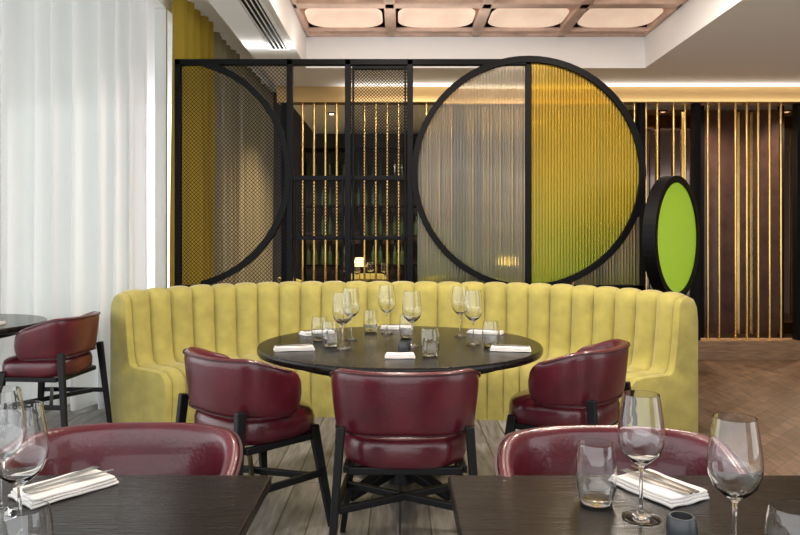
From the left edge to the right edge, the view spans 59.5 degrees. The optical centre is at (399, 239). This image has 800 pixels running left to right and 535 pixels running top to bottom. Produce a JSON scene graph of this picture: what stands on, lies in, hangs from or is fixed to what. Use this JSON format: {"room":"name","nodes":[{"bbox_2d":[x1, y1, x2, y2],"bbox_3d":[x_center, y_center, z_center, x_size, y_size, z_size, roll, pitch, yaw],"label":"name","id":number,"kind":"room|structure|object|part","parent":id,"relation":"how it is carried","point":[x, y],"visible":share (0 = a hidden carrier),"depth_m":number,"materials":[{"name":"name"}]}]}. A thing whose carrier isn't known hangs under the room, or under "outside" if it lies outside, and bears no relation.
{"room":"restaurant","nodes":[
{"label":"restaurant","id":0,"kind":"room"},
{"bbox_2d":[148,0,171,288],"bbox_3d":[-2.170,-0.510,8.320,0.100,3.620,5.360,0,0,0],"label":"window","id":1,"kind":"structure","parent":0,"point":[163,8],"depth_m":6.34,"materials":[{"name":"white paint"}]},
{"bbox_2d":[147,0,276,104],"bbox_3d":[-4.170,-2.385,5.500,5.660,0.130,13.000,0,0,0],"label":"wall","id":2,"kind":"structure","parent":0,"point":[206,9],"depth_m":8.39,"materials":[{"name":"white paint"}]},
{"bbox_2d":[0,0,147,410],"bbox_3d":[-3.655,-0.510,5.376,3.490,3.580,0.271,0,0,0],"label":"sheer curtain","id":3,"kind":"object","parent":2,"relation":"hanging from","point":[73,73],"visible":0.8,"depth_m":5.37,"materials":[{"name":"fabric"}]},
{"bbox_2d":[208,0,305,67],"bbox_3d":[-1.125,-2.060,2.900,0.430,0.780,7.800,0,0,0],"label":"ceiling soffit","id":4,"kind":"structure","parent":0,"point":[282,12],"depth_m":5.72,"materials":[{"name":"white paint"}]},
{"bbox_2d":[235,0,289,49],"bbox_3d":[-1.050,-1.664,5.160,0.180,0.012,1.920,0,0,0],"label":"ceiling vent","id":5,"kind":"object","parent":4,"relation":"in","point":[256,11],"visible":1,"depth_m":5.39,"materials":[{"name":"white metal"}]},
{"bbox_2d":[44,334,799,534],"bbox_3d":[0.000,1.350,4.500,14.000,0.100,15.000,0,0,0],"label":"floor","id":6,"kind":"structure","parent":0,"point":[297,509],"depth_m":4.34,"materials":[{"name":"wood"}]},
{"bbox_2d":[0,314,46,337],"bbox_3d":[-3.000,0.925,4.620,1.200,0.750,1.200,0,0,0],"label":"round dining table","id":7,"kind":"object","parent":6,"relation":"on","point":[15,323],"visible":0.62,"depth_m":4.66,"materials":[{"name":"black wood"}]},
{"bbox_2d":[0,311,111,426],"bbox_3d":[-2.316,0.899,4.660,0.548,0.807,0.611,0,0,4],"label":"dining chair","id":8,"kind":"object","parent":6,"relation":"on","point":[58,350],"visible":0.98,"depth_m":4.44,"materials":[{"name":"red leather"}]},
{"bbox_3d":[-2.340,0.815,4.661,0.500,0.145,0.500,0,0,4],"label":"seat","id":9,"kind":"part","parent":8,"relation":"part of","materials":[{"name":"red leather"}]},
{"bbox_3d":[-2.228,0.629,4.654,0.358,0.267,0.598,0,0,4],"label":"backrest","id":10,"kind":"part","parent":8,"relation":"part of","materials":[{"name":"red leather"}]},
{"bbox_2d":[2,475,271,534],"bbox_3d":[-0.710,0.925,1.250,0.820,0.750,0.780,0,0,0],"label":"dining table","id":11,"kind":"object","parent":6,"relation":"on","point":[138,504],"visible":0.82,"depth_m":1.45,"materials":[{"name":"black wood"}]},
{"bbox_2d":[0,386,22,509],"bbox_3d":[-0.800,0.424,1.400,0.094,0.250,0.094,0,0,0],"label":"wine glass","id":12,"kind":"object","parent":11,"relation":"on","point":[7,393],"visible":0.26,"depth_m":1.40,"materials":[{"name":"clear glass"}]},
{"bbox_2d":[0,400,48,501],"bbox_3d":[-0.690,0.424,1.270,0.096,0.250,0.096,0,0,0],"label":"wine glass","id":13,"kind":"object","parent":11,"relation":"on","point":[24,438],"visible":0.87,"depth_m":1.24,"materials":[{"name":"clear glass"}]},
{"bbox_2d":[0,500,53,534],"bbox_3d":[-0.600,0.489,1.120,0.084,0.120,0.084,0,0,0],"label":"water tumbler","id":14,"kind":"object","parent":11,"relation":"on","point":[30,517],"visible":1,"depth_m":1.10,"materials":[{"name":"clear glass"}]},
{"bbox_2d":[8,466,118,503],"bbox_3d":[-0.734,0.535,1.536,0.112,0.027,0.196,0,0,38],"label":"napkin","id":15,"kind":"object","parent":11,"relation":"on","point":[90,479],"visible":0.95,"depth_m":1.52,"materials":[{"name":"white fabric"}]},
{"bbox_2d":[37,422,242,474],"bbox_3d":[-0.690,0.899,1.654,0.611,0.807,0.548,0,0,-1],"label":"dining chair","id":16,"kind":"object","parent":6,"relation":"on","point":[126,448],"visible":0.41,"depth_m":1.86,"materials":[{"name":"red leather"}]},
{"bbox_2d":[169,0,214,286],"bbox_3d":[-1.992,-0.490,6.825,0.139,3.520,1.150,0,0,1],"label":"curtain","id":17,"kind":"object","parent":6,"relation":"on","point":[192,33],"visible":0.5,"depth_m":6.80,"materials":[{"name":"fabric"}]},
{"bbox_2d":[214,32,273,283],"bbox_3d":[-1.991,-0.490,9.100,0.154,3.520,3.201,0,0,1],"label":"wall","id":18,"kind":"structure","parent":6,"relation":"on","point":[255,144],"depth_m":8.46,"materials":[{"name":"fabric"}]},
{"bbox_2d":[176,347,330,526],"bbox_3d":[-0.683,0.899,3.197,0.548,0.807,0.611,0,0,-44],"label":"dining chair","id":19,"kind":"object","parent":6,"relation":"on","point":[261,402],"visible":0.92,"depth_m":2.98,"materials":[{"name":"red leather"}]},
{"bbox_3d":[-0.746,0.629,3.136,0.358,0.267,0.598,0,0,-44],"label":"backrest","id":20,"kind":"part","parent":19,"relation":"part of","materials":[{"name":"red leather"}]},
{"bbox_3d":[-0.666,0.815,3.214,0.500,0.145,0.500,0,0,-44],"label":"seat","id":21,"kind":"part","parent":19,"relation":"part of","materials":[{"name":"red leather"}]},
{"bbox_2d":[277,277,301,282],"bbox_3d":[-1.354,0.899,9.300,0.548,0.807,0.611,0,0,0],"label":"dining chair","id":22,"kind":"object","parent":6,"relation":"on","point":[278,280],"visible":0.1,"depth_m":9.55,"materials":[{"name":"yellow fabric"}]},
{"bbox_2d":[300,147,416,281],"bbox_3d":[0.320,-0.050,10.700,3.640,2.700,0.300,0,0,0],"label":"shelf","id":23,"kind":"object","parent":6,"relation":"on","point":[307,167],"visible":0.23,"depth_m":10.67,"materials":[{"name":"black metal"}]},
{"bbox_2d":[319,279,403,282],"bbox_3d":[-0.500,0.925,9.300,1.200,0.750,1.200,0,0,0],"label":"round dining table","id":24,"kind":"object","parent":6,"relation":"on","point":[389,280],"visible":0.09,"depth_m":9.49,"materials":[{"name":"black wood"}]},
{"bbox_2d":[354,263,360,274],"bbox_3d":[-0.550,0.424,8.950,0.100,0.250,0.100,0,0,0],"label":"wine glass","id":25,"kind":"object","parent":24,"relation":"on","point":[357,268],"visible":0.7,"depth_m":8.91,"materials":[{"name":"clear glass"}]},
{"bbox_2d":[354,258,362,280],"bbox_3d":[-0.550,0.394,9.500,0.180,0.310,0.180,0,0,0],"label":"table lamp","id":26,"kind":"object","parent":24,"relation":"on","point":[357,260],"visible":0.67,"depth_m":9.44,"materials":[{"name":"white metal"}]},
{"bbox_3d":[-0.550,0.299,9.500,0.180,0.120,0.180,0,0,0],"label":"lamp shade","id":27,"kind":"part","parent":26,"relation":"part of","materials":[{"name":"white fabric"}]},
{"bbox_2d":[366,262,373,280],"bbox_3d":[-0.400,0.424,9.400,0.100,0.250,0.100,0,0,0],"label":"wine glass","id":28,"kind":"object","parent":24,"relation":"on","point":[370,267],"visible":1,"depth_m":9.36,"materials":[{"name":"clear glass"}]},
{"bbox_2d":[381,263,385,280],"bbox_3d":[-0.200,0.424,9.100,0.100,0.250,0.100,0,0,0],"label":"wine glass","id":29,"kind":"object","parent":24,"relation":"on","point":[383,265],"visible":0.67,"depth_m":9.06,"materials":[{"name":"clear glass"}]},
{"bbox_2d":[344,273,385,278],"bbox_3d":[-0.500,0.899,10.104,0.611,0.807,0.548,0,0,0],"label":"dining chair","id":30,"kind":"object","parent":6,"relation":"on","point":[368,275],"visible":0.14,"depth_m":10.31,"materials":[{"name":"yellow fabric"}]},
{"bbox_2d":[257,326,542,500],"bbox_3d":[0.000,0.925,3.740,1.500,0.750,1.500,0,0,0],"label":"round dining table","id":31,"kind":"object","parent":6,"relation":"on","point":[367,353],"visible":0.58,"depth_m":3.42,"materials":[{"name":"black wood"}]},
{"bbox_2d":[273,343,314,351],"bbox_3d":[-0.530,0.535,3.500,0.203,0.027,0.097,0,0,-12],"label":"napkin","id":32,"kind":"object","parent":31,"relation":"on","point":[287,347],"visible":1,"depth_m":3.47,"materials":[{"name":"white fabric"}]},
{"bbox_2d":[298,330,311,335],"bbox_3d":[-0.480,0.535,4.080,0.203,0.027,0.097,0,0,-30],"label":"napkin","id":33,"kind":"object","parent":31,"relation":"on","point":[304,332],"visible":0.27,"depth_m":4.02,"materials":[{"name":"white fabric"}]},
{"bbox_2d":[311,316,326,340],"bbox_3d":[-0.440,0.484,3.830,0.092,0.130,0.092,0,0,0],"label":"water tumbler","id":34,"kind":"object","parent":31,"relation":"on","point":[316,324],"visible":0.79,"depth_m":3.79,"materials":[{"name":"clear glass"}]},
{"bbox_2d":[321,320,338,346],"bbox_3d":[-0.360,0.484,3.620,0.092,0.130,0.092,0,0,0],"label":"water tumbler","id":35,"kind":"object","parent":31,"relation":"on","point":[330,328],"visible":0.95,"depth_m":3.58,"materials":[{"name":"clear glass"}]},
{"bbox_2d":[332,292,352,349],"bbox_3d":[-0.290,0.407,3.530,0.104,0.285,0.104,0,0,0],"label":"wine glass","id":36,"kind":"object","parent":31,"relation":"on","point":[342,308],"visible":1,"depth_m":3.49,"materials":[{"name":"clear glass"}]},
{"bbox_2d":[343,287,359,340],"bbox_3d":[-0.270,0.407,3.860,0.104,0.285,0.104,0,0,0],"label":"wine glass","id":37,"kind":"object","parent":31,"relation":"on","point":[355,297],"visible":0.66,"depth_m":3.83,"materials":[{"name":"clear glass"}]},
{"bbox_2d":[363,309,377,331],"bbox_3d":[-0.175,0.484,4.200,0.092,0.130,0.092,0,0,0],"label":"water tumbler","id":38,"kind":"object","parent":31,"relation":"on","point":[370,317],"visible":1,"depth_m":4.16,"materials":[{"name":"clear glass"}]},
{"bbox_2d":[378,285,395,334],"bbox_3d":[-0.077,0.407,4.100,0.104,0.285,0.104,0,0,0],"label":"wine glass","id":39,"kind":"object","parent":31,"relation":"on","point":[386,297],"visible":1,"depth_m":4.06,"materials":[{"name":"clear glass"}]},
{"bbox_2d":[380,324,398,329],"bbox_3d":[-0.020,0.535,4.330,0.203,0.027,0.097,0,0,0],"label":"napkin","id":40,"kind":"object","parent":31,"relation":"on","point":[383,326],"visible":0.61,"depth_m":4.29,"materials":[{"name":"white fabric"}]},
{"bbox_2d":[385,352,414,358],"bbox_3d":[0.000,0.540,3.270,0.143,0.019,0.082,0,0,0],"label":"napkin","id":41,"kind":"object","parent":31,"relation":"on","point":[389,355],"visible":1,"depth_m":3.24,"materials":[{"name":"white fabric"}]},
{"bbox_2d":[398,341,410,352],"bbox_3d":[0.020,0.522,3.410,0.064,0.055,0.064,0,0,0],"label":"tealight holder","id":42,"kind":"object","parent":31,"relation":"on","point":[403,346],"visible":0.87,"depth_m":3.38,"materials":[{"name":"grey ceramic"}]},
{"bbox_2d":[399,314,414,337],"bbox_3d":[0.040,0.484,3.950,0.092,0.130,0.092,0,0,0],"label":"water tumbler","id":43,"kind":"object","parent":31,"relation":"on","point":[404,325],"visible":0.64,"depth_m":3.91,"materials":[{"name":"clear glass"}]},
{"bbox_2d":[402,291,421,346],"bbox_3d":[0.062,0.407,3.620,0.104,0.285,0.104,0,0,0],"label":"wine glass","id":44,"kind":"object","parent":31,"relation":"on","point":[411,304],"visible":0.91,"depth_m":3.58,"materials":[{"name":"clear glass"}]},
{"bbox_2d":[420,327,439,356],"bbox_3d":[0.142,0.484,3.320,0.092,0.130,0.092,0,0,0],"label":"water tumbler","id":45,"kind":"object","parent":31,"relation":"on","point":[429,340],"visible":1,"depth_m":3.28,"materials":[{"name":"clear glass"}]},
{"bbox_2d":[451,286,467,336],"bbox_3d":[0.344,0.407,4.000,0.104,0.285,0.104,0,0,0],"label":"wine glass","id":46,"kind":"object","parent":31,"relation":"on","point":[458,292],"visible":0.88,"depth_m":3.96,"materials":[{"name":"clear glass"}]},
{"bbox_2d":[463,290,482,344],"bbox_3d":[0.385,0.407,3.680,0.104,0.285,0.104,0,0,0],"label":"wine glass","id":47,"kind":"object","parent":31,"relation":"on","point":[473,303],"visible":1,"depth_m":3.64,"materials":[{"name":"clear glass"}]},
{"bbox_2d":[466,328,503,334],"bbox_3d":[0.500,0.535,4.100,0.203,0.027,0.097,0,0,30],"label":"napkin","id":48,"kind":"object","parent":31,"relation":"on","point":[476,330],"visible":0.38,"depth_m":4.09,"materials":[{"name":"white fabric"}]},
{"bbox_2d":[482,320,499,346],"bbox_3d":[0.470,0.484,3.620,0.092,0.130,0.092,0,0,0],"label":"water tumbler","id":49,"kind":"object","parent":31,"relation":"on","point":[490,329],"visible":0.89,"depth_m":3.58,"materials":[{"name":"clear glass"}]},
{"bbox_2d":[490,344,530,351],"bbox_3d":[0.550,0.535,3.480,0.203,0.027,0.097,0,0,10],"label":"napkin","id":50,"kind":"object","parent":31,"relation":"on","point":[495,347],"visible":1,"depth_m":3.45,"materials":[{"name":"white fabric"}]},
{"bbox_2d":[110,281,697,432],"bbox_3d":[-0.011,0.815,5.141,4.083,0.970,1.160,0,0,4],"label":"banquette","id":51,"kind":"object","parent":6,"relation":"on","point":[151,328],"visible":0.48,"depth_m":5.13,"materials":[{"name":"yellow fabric"}]},
{"bbox_3d":[-1.802,0.840,4.847,0.616,0.920,0.050,0,0,33],"label":"panel","id":52,"kind":"part","parent":51,"relation":"part of","materials":[{"name":"yellow fabric"}]},
{"bbox_3d":[1.723,0.840,4.601,0.616,0.920,0.050,0,0,-25],"label":"panel","id":53,"kind":"part","parent":51,"relation":"part of","materials":[{"name":"yellow fabric"}]},
{"bbox_2d":[329,369,480,534],"bbox_3d":[0.020,0.899,2.866,0.611,0.807,0.548,0,0,0],"label":"dining chair","id":54,"kind":"object","parent":6,"relation":"on","point":[387,423],"visible":0.96,"depth_m":2.65,"materials":[{"name":"red leather"}]},
{"bbox_3d":[0.020,1.005,2.865,0.595,0.595,0.539,0,0,0],"label":"frame","id":55,"kind":"part","parent":54,"relation":"part of","materials":[{"name":"black wood"}]},
{"bbox_3d":[0.020,0.815,2.890,0.500,0.145,0.500,0,0,0],"label":"seat","id":56,"kind":"part","parent":54,"relation":"part of","materials":[{"name":"red leather"}]},
{"bbox_3d":[0.020,0.629,2.778,0.598,0.267,0.358,0,0,0],"label":"backrest","id":57,"kind":"part","parent":54,"relation":"part of","materials":[{"name":"red leather"}]},
{"bbox_2d":[174,56,645,290],"bbox_3d":[0.086,-0.135,6.010,4.022,2.870,0.100,0,0,0],"label":"divider","id":58,"kind":"object","parent":6,"relation":"on","point":[529,170],"visible":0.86,"depth_m":6.00,"materials":[{"name":"black metal"}]},
{"bbox_3d":[-1.425,-0.554,6.002,0.910,1.887,0.001,0,0,0],"label":"panel","id":59,"kind":"part","parent":58,"relation":"part of","materials":[{"name":"metal"}]},
{"bbox_3d":[-1.313,-0.570,6.000,0.771,1.941,0.080,0,0,0],"label":"half circle frame","id":60,"kind":"part","parent":58,"relation":"part of","materials":[{"name":"black metal"}]},
{"bbox_3d":[-0.695,-0.273,6.000,0.450,0.482,0.001,0,0,0],"label":"panel","id":61,"kind":"part","parent":58,"relation":"part of","materials":[{"name":"black metal"}]},
{"bbox_3d":[-0.180,-0.273,6.000,0.480,0.482,0.001,0,0,0],"label":"panel","id":62,"kind":"part","parent":58,"relation":"part of","materials":[{"name":"black metal"}]},
{"bbox_3d":[-0.180,-1.022,6.000,0.480,0.952,0.001,0,0,0],"label":"panel","id":63,"kind":"part","parent":58,"relation":"part of","materials":[{"name":"black metal"}]},
{"bbox_3d":[1.097,-0.570,6.000,2.000,2.000,0.080,0,0,0],"label":"circle frame","id":64,"kind":"part","parent":58,"relation":"part of","materials":[{"name":"black metal"}]},
{"bbox_3d":[1.583,-0.570,5.997,0.925,1.899,0.005,0,0,0],"label":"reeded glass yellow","id":65,"kind":"part","parent":58,"relation":"part of","materials":[{"name":"yellow glass"}]},
{"bbox_3d":[1.785,0.093,6.058,0.570,0.586,0.005,0,0,0],"label":"reeded glass","id":66,"kind":"part","parent":58,"relation":"part of","materials":[{"name":"glass"}]},
{"bbox_2d":[281,103,799,340],"bbox_3d":[2.735,-0.200,7.710,8.070,2.600,0.100,0,0,0],"label":"posts","id":67,"kind":"object","parent":6,"relation":"on","point":[695,108],"visible":0.38,"depth_m":7.66,"materials":[{"name":"black metal"}]},
{"bbox_2d":[302,103,781,339],"bbox_3d":[2.643,-0.200,7.700,7.810,2.600,0.024,0,0,0],"label":"slats","id":68,"kind":"object","parent":6,"relation":"on","point":[325,104],"visible":0.38,"depth_m":7.69,"materials":[{"name":"gold metal"}]},
{"bbox_2d":[504,339,630,435],"bbox_3d":[0.823,0.899,3.418,0.548,0.807,0.611,0,0,35],"label":"dining chair","id":69,"kind":"object","parent":6,"relation":"on","point":[585,386],"visible":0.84,"depth_m":3.18,"materials":[{"name":"red leather"}]},
{"bbox_3d":[0.804,0.815,3.432,0.500,0.145,0.500,0,0,35],"label":"seat","id":70,"kind":"part","parent":69,"relation":"part of","materials":[{"name":"red leather"}]},
{"bbox_3d":[0.824,1.005,3.417,0.539,0.595,0.595,0,0,35],"label":"frame","id":71,"kind":"part","parent":69,"relation":"part of","materials":[{"name":"black wood"}]},
{"bbox_3d":[0.895,0.629,3.367,0.358,0.267,0.598,0,0,35],"label":"backrest","id":72,"kind":"part","parent":69,"relation":"part of","materials":[{"name":"red leather"}]},
{"bbox_2d":[494,425,708,476],"bbox_3d":[0.530,0.899,1.624,0.611,0.807,0.548,0,0,0],"label":"dining chair","id":73,"kind":"object","parent":6,"relation":"on","point":[549,450],"visible":0.4,"depth_m":1.81,"materials":[{"name":"red leather"}]},
{"bbox_2d":[448,475,799,534],"bbox_3d":[0.566,0.925,1.250,0.908,0.750,0.780,0,0,0],"label":"dining table","id":74,"kind":"object","parent":6,"relation":"on","point":[481,504],"visible":0.82,"depth_m":1.44,"materials":[{"name":"black wood"}]},
{"bbox_2d":[575,438,616,507],"bbox_3d":[0.410,0.487,1.464,0.084,0.125,0.084,0,0,0],"label":"water tumbler","id":75,"kind":"object","parent":74,"relation":"on","point":[596,467],"visible":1,"depth_m":1.43,"materials":[{"name":"clear glass"}]},
{"bbox_2d":[617,390,664,524],"bbox_3d":[0.477,0.427,1.385,0.090,0.245,0.090,0,0,0],"label":"wine glass","id":76,"kind":"object","parent":74,"relation":"on","point":[641,426],"visible":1,"depth_m":1.35,"materials":[{"name":"clear glass"}]},
{"bbox_2d":[616,465,708,508],"bbox_3d":[0.563,0.535,1.534,0.117,0.027,0.190,0,0,-28],"label":"napkin","id":77,"kind":"object","parent":74,"relation":"on","point":[670,492],"visible":0.95,"depth_m":1.50,"materials":[{"name":"white fabric"}]},
{"bbox_2d":[665,511,697,534],"bbox_3d":[0.515,0.527,1.280,0.056,0.045,0.056,0,0,0],"label":"tealight holder","id":78,"kind":"object","parent":74,"relation":"on","point":[677,522],"visible":1,"depth_m":1.26,"materials":[{"name":"grey ceramic"}]},
{"bbox_2d":[706,412,763,534],"bbox_3d":[0.574,0.427,1.200,0.090,0.245,0.090,0,0,0],"label":"wine glass","id":79,"kind":"object","parent":74,"relation":"on","point":[735,457],"visible":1,"depth_m":1.17,"materials":[{"name":"clear glass"}]},
{"bbox_2d":[764,499,799,534],"bbox_3d":[0.632,0.489,1.125,0.084,0.120,0.084,0,0,0],"label":"water tumbler","id":80,"kind":"object","parent":74,"relation":"on","point":[782,517],"visible":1,"depth_m":1.11,"materials":[{"name":"clear glass"}]},
{"bbox_2d":[642,176,699,294],"bbox_3d":[2.260,0.385,5.800,0.200,1.830,1.020,0,0,41],"label":"round sign","id":81,"kind":"object","parent":6,"relation":"on","point":[671,229],"visible":0.82,"depth_m":5.66,"materials":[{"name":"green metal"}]},
{"bbox_2d":[655,112,752,333],"bbox_3d":[4.115,-0.200,8.220,2.230,2.600,0.040,0,0,0],"label":"bars","id":82,"kind":"object","parent":6,"relation":"on","point":[750,114],"visible":0.43,"depth_m":8.20,"materials":[{"name":"gold metal"}]},
{"bbox_2d":[698,338,799,359],"bbox_3d":[2.730,1.200,7.730,8.140,0.200,0.260,0,0,0],"label":"plinth","id":83,"kind":"object","parent":6,"relation":"on","point":[713,348],"visible":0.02,"depth_m":7.60,"materials":[{"name":"brown wood"}]},
{"bbox_2d":[273,92,571,284],"bbox_3d":[2.400,-0.550,11.075,9.200,3.700,0.150,0,0,0],"label":"shelving unit","id":84,"kind":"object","parent":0,"point":[297,119],"depth_m":11.00,"materials":[{"name":"black metal"}]},
{"bbox_2d":[290,0,687,36],"bbox_3d":[0.735,-2.135,2.900,3.290,0.330,7.800,0,0,0],"label":"coffer","id":85,"kind":"object","parent":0,"point":[390,26],"depth_m":6.34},
{"bbox_2d":[305,8,662,27],"bbox_3d":[0.735,-2.045,3.625,3.150,0.090,5.930,0,0,0],"label":"panels","id":86,"kind":"object","parent":85,"relation":"in","point":[322,17],"depth_m":6.48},
{"bbox_2d":[262,36,799,133],"bbox_3d":[2.830,-2.060,9.400,8.340,0.780,5.200,0,0,0],"label":"ceiling","id":87,"kind":"structure","parent":0,"point":[616,61],"depth_m":6.86,"materials":[{"name":"white paint"}]},
{"bbox_2d":[277,87,799,104],"bbox_3d":[2.730,-1.585,7.700,8.140,0.170,0.160,0,0,0],"label":"lintel","id":88,"kind":"object","parent":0,"point":[306,95],"visible":0.67,"depth_m":7.62,"materials":[{"name":"brown metal"}]},
{"bbox_2d":[628,110,791,333],"bbox_3d":[4.690,-0.225,8.620,3.880,2.750,0.040,0,0,0],"label":"wall","id":89,"kind":"structure","parent":0,"point":[665,116],"depth_m":8.60,"materials":[{"name":"brown"}]},
{"bbox_3d":[3.220,-0.225,8.620,0.940,2.750,0.040,0,0,0],"label":"mirror panel","id":90,"kind":"part","parent":89,"relation":"part of","materials":[{"name":"brown"}]},
{"bbox_2d":[701,105,703,337],"bbox_3d":[3.710,-0.175,8.620,0.040,2.950,0.080,0,0,0],"label":"stile","id":91,"kind":"object","parent":89,"relation":"attached to","point":[702,106],"visible":0.43,"depth_m":8.58,"materials":[{"name":"black metal"}]},
{"bbox_3d":[4.200,-0.225,8.620,0.940,2.750,0.040,0,0,0],"label":"mirror panel","id":92,"kind":"part","parent":89,"relation":"part of","materials":[{"name":"brown mirror"}]},
{"bbox_2d":[777,105,783,337],"bbox_3d":[4.690,-0.175,8.620,0.040,2.950,0.080,0,0,0],"label":"stile","id":93,"kind":"object","parent":89,"relation":"attached to","point":[778,107],"visible":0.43,"depth_m":8.58,"materials":[{"name":"black metal"}]},
{"bbox_3d":[5.180,-0.225,8.620,0.940,2.750,0.040,0,0,0],"label":"mirror panel","id":94,"kind":"part","parent":89,"relation":"part of","materials":[{"name":"brown"}]},
{"bbox_2d":[645,0,799,67],"bbox_3d":[4.690,-2.060,2.900,4.620,0.780,7.800,0,0,0],"label":"ceiling soffit","id":95,"kind":"structure","parent":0,"point":[700,33],"depth_m":5.89,"materials":[{"name":"white paint"}]}
]}

